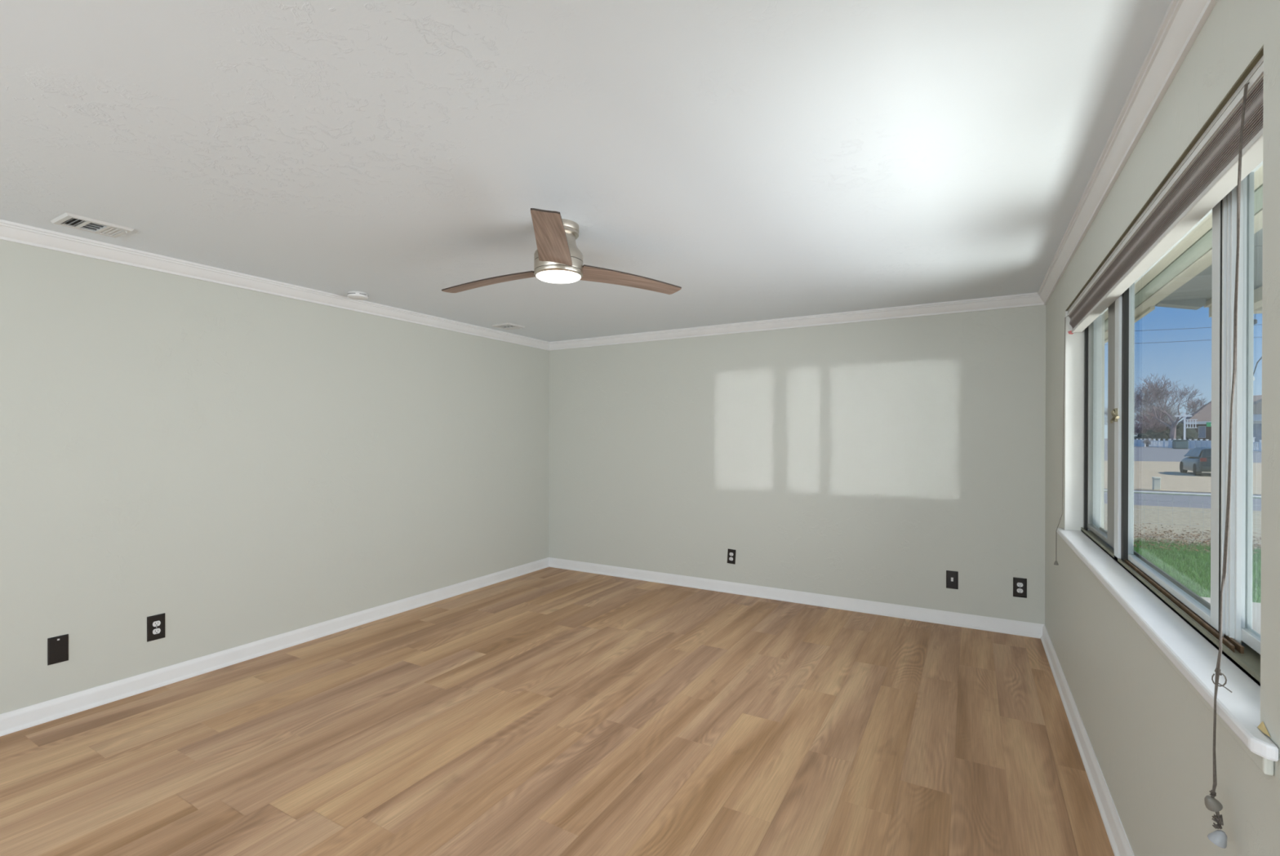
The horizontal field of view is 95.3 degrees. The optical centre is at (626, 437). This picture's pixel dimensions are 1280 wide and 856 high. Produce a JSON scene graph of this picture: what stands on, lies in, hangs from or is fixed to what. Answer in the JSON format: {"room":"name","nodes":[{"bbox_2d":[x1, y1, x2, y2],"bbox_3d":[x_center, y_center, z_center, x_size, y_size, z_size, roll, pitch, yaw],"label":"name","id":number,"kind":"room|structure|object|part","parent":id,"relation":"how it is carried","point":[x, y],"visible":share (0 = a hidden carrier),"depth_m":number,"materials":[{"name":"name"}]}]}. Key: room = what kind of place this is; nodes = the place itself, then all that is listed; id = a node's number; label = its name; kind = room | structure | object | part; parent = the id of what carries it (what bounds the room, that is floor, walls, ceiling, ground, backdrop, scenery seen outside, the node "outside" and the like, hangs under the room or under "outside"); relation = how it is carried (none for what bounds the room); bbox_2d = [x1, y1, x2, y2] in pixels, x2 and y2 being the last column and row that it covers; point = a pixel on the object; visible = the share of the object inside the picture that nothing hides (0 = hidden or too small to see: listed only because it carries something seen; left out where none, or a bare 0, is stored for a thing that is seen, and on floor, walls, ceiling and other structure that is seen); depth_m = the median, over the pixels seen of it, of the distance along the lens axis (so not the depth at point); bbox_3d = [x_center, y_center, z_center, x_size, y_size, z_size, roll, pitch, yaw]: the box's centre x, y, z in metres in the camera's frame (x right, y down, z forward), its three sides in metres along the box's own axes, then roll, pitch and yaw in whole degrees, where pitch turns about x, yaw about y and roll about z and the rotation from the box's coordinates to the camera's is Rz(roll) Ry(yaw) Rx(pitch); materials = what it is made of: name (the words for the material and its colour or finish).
{"room":"empty living room","nodes":[
{"label":"empty living room","id":0,"kind":"room"},
{"bbox_2d":[0,240,548,714],"bbox_3d":[-2.892,0.270,3.076,0.150,2.590,8.050,0,0,31],"label":"wall","id":1,"kind":"structure","parent":0,"point":[237,466],"depth_m":3.59,"materials":[{"name":"grey paint"}]},
{"bbox_2d":[47,634,68,665],"bbox_3d":[-2.877,1.073,2.950,0.007,0.135,0.078,0,0,31],"label":"blank wall plate","id":2,"kind":"object","parent":1,"relation":"attached to","point":[57,646],"visible":1,"depth_m":2.95,"materials":[{"name":"black plastic"}]},
{"bbox_2d":[146,613,164,642],"bbox_3d":[-2.667,1.076,3.304,0.009,0.140,0.085,0,0,31],"label":"power outlet","id":3,"kind":"object","parent":1,"relation":"attached to","point":[155,624],"visible":1,"depth_m":3.30,"materials":[{"name":"black plastic"}]},
{"bbox_2d":[152,628,160,634],"bbox_3d":[-2.666,1.098,3.303,0.004,0.029,0.037,0,0,31],"label":"receptacle","id":4,"kind":"object","parent":3,"relation":"attached to","point":[155,631],"depth_m":3.30,"materials":[{"name":"white plastic"}]},
{"bbox_2d":[152,620,160,626],"bbox_3d":[-2.666,1.055,3.303,0.004,0.029,0.037,0,0,31],"label":"receptacle","id":5,"kind":"object","parent":3,"relation":"attached to","point":[155,623],"depth_m":3.30,"materials":[{"name":"white plastic"}]},
{"bbox_2d":[0,557,549,737],"bbox_3d":[-2.818,1.367,3.034,0.026,0.097,7.750,0,0,31],"label":"baseboard","id":6,"kind":"structure","parent":1,"relation":"attached to","point":[20,719],"depth_m":3.58,"materials":[{"name":"white paint"}]},
{"bbox_2d":[0,219,549,351],"bbox_3d":[-2.803,-0.983,3.020,0.052,0.083,7.750,0,0,31],"label":"trim","id":7,"kind":"structure","parent":1,"relation":"attached to","point":[10,231],"depth_m":3.57,"materials":[{"name":"white paint"}]},
{"bbox_2d":[0,567,1114,855],"bbox_3d":[-0.924,1.496,1.915,4.467,0.150,7.790,0,0,31],"label":"floor","id":8,"kind":"structure","parent":0,"point":[548,711],"depth_m":2.67,"materials":[{"name":"brown wood"}]},
{"bbox_2d":[0,0,1171,342],"bbox_3d":[-0.899,-1.079,1.894,4.777,0.120,8.050,0,0,31],"label":"ceiling","id":9,"kind":"structure","parent":0,"point":[759,160],"depth_m":1.97,"materials":[{"name":"white paint"}]},
{"bbox_2d":[49,212,133,238],"bbox_3d":[-2.571,-1.011,2.808,0.210,0.024,0.250,0,0,31],"label":"ceiling vent","id":10,"kind":"object","parent":9,"relation":"in","point":[67,220],"visible":1,"depth_m":2.79,"materials":[{"name":"white metal"}]},
{"bbox_2d":[347,291,368,300],"bbox_3d":[-1.916,-1.009,4.151,0.135,0.034,0.135,0,0,31],"label":"smoke detector","id":11,"kind":"object","parent":9,"relation":"attached to","point":[359,295],"visible":1,"depth_m":4.11,"materials":[{"name":"white paint"}]},
{"bbox_2d":[491,322,524,329],"bbox_3d":[-1.095,-1.017,5.373,0.220,0.024,0.220,0,0,31],"label":"ceiling vent","id":12,"kind":"object","parent":9,"relation":"in","point":[508,326],"visible":1,"depth_m":5.35,"materials":[{"name":"white metal"}]},
{"bbox_2d":[441,208,681,294],"bbox_3d":[-0.442,-0.891,2.900,1.148,0.258,1.276,0,0,31],"label":"ceiling fan","id":13,"kind":"object","parent":9,"relation":"hanging from","point":[557,259],"visible":1,"depth_m":2.75,"materials":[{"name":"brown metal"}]},
{"bbox_3d":[-0.685,-0.802,3.014,0.615,0.038,0.188,-2,-1,32],"label":"fan blade","id":14,"kind":"part","parent":13,"relation":"part of","materials":[{"name":"brown wood"}]},
{"bbox_3d":[-0.326,-0.818,2.408,0.156,0.041,0.619,0,0,-1],"label":"fan blade","id":15,"kind":"part","parent":13,"relation":"part of","materials":[{"name":"brown wood"}]},
{"bbox_3d":[0.019,-0.813,3.019,0.619,0.037,0.156,0,0,-31],"label":"fan blade","id":16,"kind":"part","parent":13,"relation":"part of","materials":[{"name":"brown wood"}]},
{"bbox_2d":[548,305,1045,624],"bbox_3d":[1.088,0.269,5.311,4.427,2.590,0.150,0,0,31],"label":"wall","id":17,"kind":"structure","parent":0,"point":[870,460],"depth_m":4.91,"materials":[{"name":"grey paint"}]},
{"bbox_2d":[727,548,735,564],"bbox_3d":[0.949,1.083,5.303,0.083,0.135,0.009,0,0,31],"label":"power outlet","id":18,"kind":"object","parent":17,"relation":"attached to","point":[731,553],"visible":1,"depth_m":5.30,"materials":[{"name":"black plastic"}]},
{"bbox_2d":[548,557,1044,639],"bbox_3d":[1.042,1.365,5.239,4.427,0.097,0.026,0,0,31],"label":"baseboard","id":19,"kind":"structure","parent":17,"relation":"attached to","point":[935,616],"depth_m":4.89,"materials":[{"name":"white paint"}]},
{"bbox_2d":[549,292,1045,351],"bbox_3d":[1.039,-0.985,5.220,4.427,0.083,0.052,0,0,31],"label":"trim","id":20,"kind":"structure","parent":17,"relation":"attached to","point":[1029,299],"depth_m":4.87,"materials":[{"name":"white paint"}]},
{"bbox_2d":[946,570,958,589],"bbox_3d":[2.457,1.077,4.407,0.079,0.134,0.017,0,0,31],"label":"wall jack","id":21,"kind":"object","parent":17,"relation":"attached to","point":[952,577],"visible":1,"depth_m":4.41,"materials":[{"name":"black plastic"}]},
{"bbox_2d":[1013,577,1026,598],"bbox_3d":[2.826,1.080,4.193,0.082,0.139,0.009,0,0,31],"label":"power outlet","id":22,"kind":"object","parent":17,"relation":"attached to","point":[1020,584],"visible":1,"depth_m":4.19,"materials":[{"name":"black plastic"}]},
{"bbox_2d":[1017,588,1022,593],"bbox_3d":[2.825,1.102,4.192,0.037,0.029,0.004,0,0,31],"label":"receptacle","id":23,"kind":"object","parent":22,"relation":"attached to","point":[1019,590],"depth_m":4.19,"materials":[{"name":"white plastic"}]},
{"bbox_2d":[1017,582,1022,586],"bbox_3d":[2.825,1.059,4.192,0.037,0.029,0.004,0,0,31],"label":"receptacle","id":24,"kind":"object","parent":22,"relation":"attached to","point":[1019,584],"depth_m":4.19,"materials":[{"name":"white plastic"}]},
{"bbox_2d":[1044,0,1279,855],"bbox_3d":[1.095,0.282,0.805,0.172,2.590,7.900,0,0,31],"label":"wall","id":25,"kind":"structure","parent":0,"point":[1150,736],"depth_m":1.56,"materials":[{"name":"grey paint"}]},
{"bbox_2d":[1040,624,1134,855],"bbox_3d":[0.971,1.379,0.794,0.026,0.097,7.750,0,0,31],"label":"baseboard","id":26,"kind":"structure","parent":25,"relation":"attached to","point":[1119,842],"depth_m":2.46,"materials":[{"name":"white paint"}]},
{"bbox_2d":[1037,0,1217,304],"bbox_3d":[0.963,-0.971,0.794,0.052,0.083,7.750,0,0,31],"label":"trim","id":27,"kind":"structure","parent":25,"relation":"attached to","point":[1183,20],"depth_m":1.74,"materials":[{"name":"white paint"}]},
{"bbox_2d":[1056,45,1279,775],"bbox_3d":[1.847,-0.065,2.118,0.187,1.286,2.723,0,0,31],"label":"window","id":28,"kind":"structure","parent":25,"relation":"in","point":[1182,626],"depth_m":1.51,"materials":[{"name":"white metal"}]},
{"bbox_3d":[2.352,-0.084,2.884,0.022,1.158,0.700,0,0,31],"label":"sash","id":29,"kind":"part","parent":28,"relation":"part of","materials":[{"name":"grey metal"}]},
{"bbox_2d":[1053,55,1263,848],"bbox_3d":[1.803,0.048,2.147,0.122,1.501,2.560,0,0,31],"label":"window blind","id":30,"kind":"object","parent":28,"relation":"attached to","point":[1230,148],"visible":0.99,"depth_m":1.38,"materials":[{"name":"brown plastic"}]},
{"bbox_3d":[2.429,0.006,3.249,0.060,1.371,0.009,0,0,40],"label":"pull cord","id":31,"kind":"part","parent":30,"relation":"part of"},
{"bbox_3d":[1.826,-0.686,2.130,0.058,0.032,2.552,0,0,31],"label":"head rail","id":32,"kind":"part","parent":30,"relation":"part of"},
{"bbox_3d":[1.835,-0.585,2.124,0.046,0.016,2.552,0,0,31],"label":"rail","id":33,"kind":"part","parent":30,"relation":"part of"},
{"bbox_3d":[1.177,0.006,1.133,0.054,1.386,0.008,0,0,31],"label":"pull cord","id":34,"kind":"part","parent":30,"relation":"part of","materials":[{"name":"fabric"}]},
{"bbox_3d":[1.801,-0.082,1.954,0.022,1.158,1.083,0,0,31],"label":"sash","id":35,"kind":"part","parent":28,"relation":"part of","materials":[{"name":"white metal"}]},
{"bbox_3d":[1.894,-0.094,2.092,0.079,1.225,2.570,0,0,31],"label":"frame","id":36,"kind":"part","parent":28,"relation":"part of","materials":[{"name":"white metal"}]},
{"bbox_3d":[1.774,0.503,1.932,0.022,0.016,1.270,0,0,31],"label":"track rail","id":37,"kind":"part","parent":28,"relation":"part of","materials":[{"name":"brown metal"}]},
{"bbox_3d":[1.406,-0.081,1.236,0.022,1.158,0.540,0,0,31],"label":"sash","id":38,"kind":"part","parent":28,"relation":"part of","materials":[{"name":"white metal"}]},
{"bbox_3d":[2.164,-1.116,2.377,0.900,0.240,12.100,0,0,31],"label":"house roof","id":39,"kind":"structure","parent":0,"visible":0},
{"bbox_2d":[1104,164,1262,343],"bbox_3d":[2.512,-0.961,2.578,0.455,0.170,11.000,0,0,31],"label":"soffit","id":40,"kind":"structure","parent":39,"relation":"attached to","point":[1193,255],"depth_m":3.05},
{"label":"outside","id":41,"kind":"structure","parent":0,"visible":0},
{"bbox_2d":[1104,438,1261,494],"bbox_3d":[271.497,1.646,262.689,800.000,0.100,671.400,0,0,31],"label":"land","id":42,"kind":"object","parent":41,"point":[1140,453],"depth_m":64.42,"materials":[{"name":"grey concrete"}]},
{"bbox_2d":[1104,391,1155,424],"bbox_3d":[121.765,-4.997,139.958,11.625,13.532,11.514,0,0,31],"label":"bare tree","id":43,"kind":"object","parent":42,"relation":"on","point":[1135,403],"visible":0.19,"depth_m":139.93,"materials":[{"name":"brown plant"}]},
{"bbox_2d":[1133,438,1146,447],"bbox_3d":[103.513,0.985,120.948,2.622,1.570,19.298,0,0,31],"label":"vinyl fence","id":44,"kind":"object","parent":42,"relation":"on","point":[1137,442],"visible":0.24,"depth_m":114.65,"materials":[{"name":"white plastic"}]},
{"bbox_3d":[103.513,1.070,120.948,0.040,1.160,19.102,0,0,24],"label":"panel","id":45,"kind":"part","parent":44,"relation":"part of","materials":[{"name":"white plastic"}]},
{"bbox_2d":[1142,437,1153,446],"bbox_3d":[98.959,0.861,110.687,1.927,1.930,2.395,0,0,31],"label":"bare shrub","id":46,"kind":"object","parent":42,"relation":"on","point":[1146,441],"visible":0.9,"depth_m":110.60,"materials":[{"name":"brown plant"}]},
{"bbox_2d":[1133,420,1165,436],"bbox_3d":[108.368,-0.941,121.813,6.960,5.570,6.509,0,0,31],"label":"bare shrub","id":47,"kind":"object","parent":42,"relation":"on","point":[1135,432],"visible":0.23,"depth_m":121.47,"materials":[{"name":"brown plant"}]},
{"bbox_2d":[1133,430,1168,446],"bbox_3d":[106.574,0.135,118.196,7.690,3.296,4.656,0,0,31],"label":"hedge","id":48,"kind":"object","parent":42,"relation":"on","point":[1151,434],"visible":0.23,"depth_m":117.26,"materials":[{"name":"green plant"}]},
{"bbox_2d":[1134,417,1169,434],"bbox_3d":[107.761,-1.202,119.476,5.969,6.033,6.459,0,0,31],"label":"bare shrub","id":49,"kind":"object","parent":42,"relation":"on","point":[1158,428],"visible":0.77,"depth_m":118.90,"materials":[{"name":"brown plant"}]},
{"bbox_2d":[1133,409,1175,429],"bbox_3d":[113.329,-2.204,125.609,7.632,8.053,10.112,0,0,31],"label":"bare tree","id":50,"kind":"object","parent":42,"relation":"on","point":[1145,420],"visible":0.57,"depth_m":124.85,"materials":[{"name":"brown plant"}]},
{"bbox_2d":[1148,439,1168,448],"bbox_3d":[97.139,1.021,106.441,1.322,1.570,8.523,0,0,31],"label":"vinyl fence","id":51,"kind":"object","parent":42,"relation":"on","point":[1154,443],"visible":0.95,"depth_m":106.37,"materials":[{"name":"white plastic"}]},
{"bbox_2d":[1136,400,1186,425],"bbox_3d":[122.280,-3.469,133.430,8.930,10.546,7.389,0,0,31],"label":"bare tree","id":52,"kind":"object","parent":42,"relation":"on","point":[1168,411],"visible":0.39,"depth_m":132.59,"materials":[{"name":"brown plant"}]},
{"bbox_2d":[1133,373,1210,439],"bbox_3d":[107.829,-5.682,117.361,12.788,15.060,14.514,0,0,31],"label":"bare tree","id":53,"kind":"object","parent":42,"relation":"on","point":[1153,393],"visible":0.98,"depth_m":116.91,"materials":[{"name":"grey plant"}]},
{"bbox_2d":[1161,422,1198,440],"bbox_3d":[110.241,-0.585,116.624,6.893,4.756,4.457,0,0,31],"label":"hedge","id":54,"kind":"object","parent":42,"relation":"on","point":[1191,433],"visible":0.25,"depth_m":115.27,"materials":[{"name":"green plant"}]},
{"bbox_2d":[1171,440,1189,448],"bbox_3d":[89.253,1.099,94.071,2.000,1.470,1.300,0,0,31],"label":"storage bin","id":55,"kind":"object","parent":42,"relation":"on","point":[1176,444],"visible":0.98,"depth_m":93.69,"materials":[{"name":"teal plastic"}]},
{"bbox_2d":[1174,413,1197,439],"bbox_3d":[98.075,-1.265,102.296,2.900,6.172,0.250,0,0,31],"label":"garden arbor","id":56,"kind":"object","parent":42,"relation":"on","point":[1184,415],"visible":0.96,"depth_m":102.27,"materials":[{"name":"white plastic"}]},
{"bbox_3d":[97.937,-1.266,102.407,0.250,6.172,0.200,0,0,31],"label":"post","id":57,"kind":"part","parent":56,"relation":"part of","materials":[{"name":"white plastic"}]},
{"bbox_2d":[1168,439,1211,448],"bbox_3d":[90.591,1.058,91.536,3.194,1.570,24.039,0,0,31],"label":"vinyl fence","id":58,"kind":"object","parent":42,"relation":"on","point":[1192,444],"visible":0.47,"depth_m":93.74,"materials":[{"name":"white plastic"}]},
{"bbox_2d":[1206,422,1211,426],"bbox_3d":[60.325,0.063,60.016,1.209,3.672,0.740,0,0,31],"label":"street sign","id":59,"kind":"object","parent":42,"relation":"on","point":[1208,424],"visible":0.12,"depth_m":59.99,"materials":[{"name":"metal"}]},
{"bbox_2d":[1177,395,1262,447],"bbox_3d":[126.382,-3.481,115.570,25.562,10.600,18.755,0,0,31],"label":"brick house","id":60,"kind":"structure","parent":42,"relation":"on","point":[1204,416],"depth_m":116.80,"materials":[{"name":"brown brick"}]},
{"bbox_3d":[115.707,-1.101,117.334,0.900,2.200,0.040,0,0,38],"label":"pane","id":61,"kind":"part","parent":60,"relation":"part of","materials":[{"name":"blue glass"}]},
{"bbox_3d":[121.906,-0.877,112.439,2.200,3.600,0.040,0,0,38],"label":"pane","id":62,"kind":"part","parent":60,"relation":"part of","materials":[{"name":"blue glass"}]},
{"bbox_2d":[1253,440,1261,451],"bbox_3d":[81.058,1.112,69.834,2.871,1.570,21.367,0,0,31],"label":"vinyl fence","id":63,"kind":"object","parent":42,"relation":"on","point":[1255,444],"visible":0.3,"depth_m":78.59,"materials":[{"name":"white plastic"}]},
{"bbox_3d":[33.406,-5.926,60.393,2.000,15.572,0.359,0,0,31],"label":"utility pole","id":64,"kind":"object","parent":42,"relation":"on","visible":0},
{"bbox_2d":[1134,324,1254,331],"bbox_3d":[57.853,-11.779,60.445,42.021,2.441,25.035,0,0,31],"label":"power line","id":65,"kind":"object","parent":64,"relation":"attached to","point":[1254,325],"visible":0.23,"depth_m":60.43,"materials":[{"name":"black metal"}]},
{"bbox_2d":[1137,337,1259,343],"bbox_3d":[57.851,-10.479,60.449,42.021,2.441,25.035,0,0,31],"label":"power line","id":66,"kind":"object","parent":64,"relation":"attached to","point":[1254,337],"visible":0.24,"depth_m":60.43,"materials":[{"name":"black metal"}]},
{"bbox_3d":[82.284,-5.858,60.536,2.000,15.572,0.359,0,0,31],"label":"utility pole","id":67,"kind":"object","parent":42,"relation":"on","visible":0},
{"bbox_2d":[1253,314,1262,381],"bbox_3d":[43.307,-5.527,32.049,38.110,14.978,88.724,0,0,31],"label":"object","id":68,"kind":"object","parent":67,"relation":"attached to","point":[1255,319],"visible":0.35,"depth_m":8.99,"materials":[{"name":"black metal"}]},
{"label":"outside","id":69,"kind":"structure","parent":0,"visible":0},
{"bbox_2d":[1103,461,1261,494],"bbox_3d":[73.219,2.076,25.601,220.000,0.095,61.400,0,0,31],"label":"gravel lot","id":70,"kind":"structure","parent":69,"point":[1171,478],"depth_m":28.28,"materials":[{"name":"beige gravel"}]},
{"bbox_2d":[1151,476,1160,490],"bbox_3d":[19.837,1.723,21.848,0.220,0.475,0.240,0,0,31],"label":"utility pedestal","id":71,"kind":"object","parent":70,"relation":"on","point":[1156,481],"visible":1,"depth_m":21.77,"materials":[{"name":"beige plastic"}]},
{"bbox_2d":[1179,447,1211,475],"bbox_3d":[30.650,1.223,30.600,1.915,1.450,4.261,0,0,31],"label":"car","id":72,"kind":"object","parent":70,"relation":"on","point":[1199,460],"visible":0.49,"depth_m":29.85,"materials":[{"name":"metal"}]},
{"bbox_2d":[1200,457,1206,462],"bbox_3d":[28.951,1.120,29.298,0.240,0.180,0.080,0,0,32],"label":"tail lamp","id":73,"kind":"object","parent":72,"relation":"attached to","point":[1202,460],"depth_m":29.27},
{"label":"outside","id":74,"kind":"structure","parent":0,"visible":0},
{"bbox_2d":[1133,541,1261,603],"bbox_3d":[15.701,2.067,4.952,38.000,0.100,4.700,0,0,31],"label":"lawn","id":75,"kind":"structure","parent":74,"point":[1203,595],"depth_m":9.00,"materials":[{"name":"green plant"}]},
{"bbox_2d":[1103,489,1261,544],"bbox_3d":[13.267,1.480,8.887,21.801,1.022,0.150,0,0,30],"label":"wire fence","id":76,"kind":"object","parent":75,"relation":"on","point":[1104,491],"visible":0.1,"depth_m":10.77,"materials":[{"name":"metal"}]},
{"bbox_3d":[12.495,1.044,9.348,20.000,0.065,0.132,0,0,30],"label":"rail","id":77,"kind":"part","parent":76,"relation":"part of","materials":[{"name":"metal"}]},
{"bbox_2d":[1133,536,1261,602],"bbox_3d":[9.677,1.955,8.714,4.652,0.087,5.002,0,0,31],"label":"grass blades","id":78,"kind":"object","parent":75,"relation":"on","point":[1159,551],"visible":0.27,"depth_m":9.22,"materials":[{"name":"green plant"}]},
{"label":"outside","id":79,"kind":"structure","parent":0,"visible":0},
{"bbox_2d":[1200,596,1261,634],"bbox_3d":[7.808,2.065,-1.185,13.340,0.100,13.900,0,0,31],"label":"patio","id":80,"kind":"structure","parent":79,"point":[1256,606],"depth_m":6.54,"materials":[{"name":"concrete"}]},
{"bbox_3d":[5.380,0.613,2.873,0.220,2.772,0.240,0,0,31],"label":"porch post","id":81,"kind":"object","parent":80,"relation":"on","visible":0},
{"bbox_2d":[1204,297,1262,317],"bbox_3d":[4.644,-0.843,3.305,1.975,0.105,0.160,0,0,31],"label":"beam","id":82,"kind":"structure","parent":81,"relation":"on","point":[1208,303],"depth_m":3.79,"materials":[{"name":"beige paint"}]},
{"bbox_2d":[1155,228,1262,310],"bbox_3d":[2.716,-0.894,0.291,2.225,0.170,7.270,0,0,31],"label":"porch roof","id":83,"kind":"structure","parent":82,"relation":"on","point":[1193,295],"depth_m":3.54,"materials":[{"name":"white paint"}]},
{"bbox_2d":[1253,286,1262,309],"bbox_3d":[2.085,-0.836,0.595,0.080,0.080,7.150,0,0,31],"label":"joist","id":84,"kind":"object","parent":83,"relation":"attached to","point":[1257,292],"visible":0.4,"depth_m":3.46,"materials":[{"name":"beige paint"}]},
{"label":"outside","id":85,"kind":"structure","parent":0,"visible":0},
{"bbox_2d":[1103,488,1261,511],"bbox_3d":[47.356,2.132,1.511,200.000,0.100,6.400,0,0,31],"label":"street","id":86,"kind":"structure","parent":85,"point":[1157,500],"depth_m":18.36,"materials":[{"name":"grey asphalt"}]},
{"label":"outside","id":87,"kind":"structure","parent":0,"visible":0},
{"bbox_2d":[1103,503,1261,550],"bbox_3d":[26.578,2.075,5.665,80.000,0.100,7.600,0,0,31],"label":"verge","id":88,"kind":"structure","parent":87,"point":[1191,518],"depth_m":13.67,"materials":[{"name":"beige"}]},
{"bbox_2d":[1104,521,1261,556],"bbox_3d":[12.338,1.949,11.061,6.043,0.069,4.469,0,0,31],"label":"dead leaves","id":89,"kind":"object","parent":88,"relation":"on","point":[1155,532],"visible":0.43,"depth_m":11.12,"materials":[{"name":"brown plant"}]}
]}

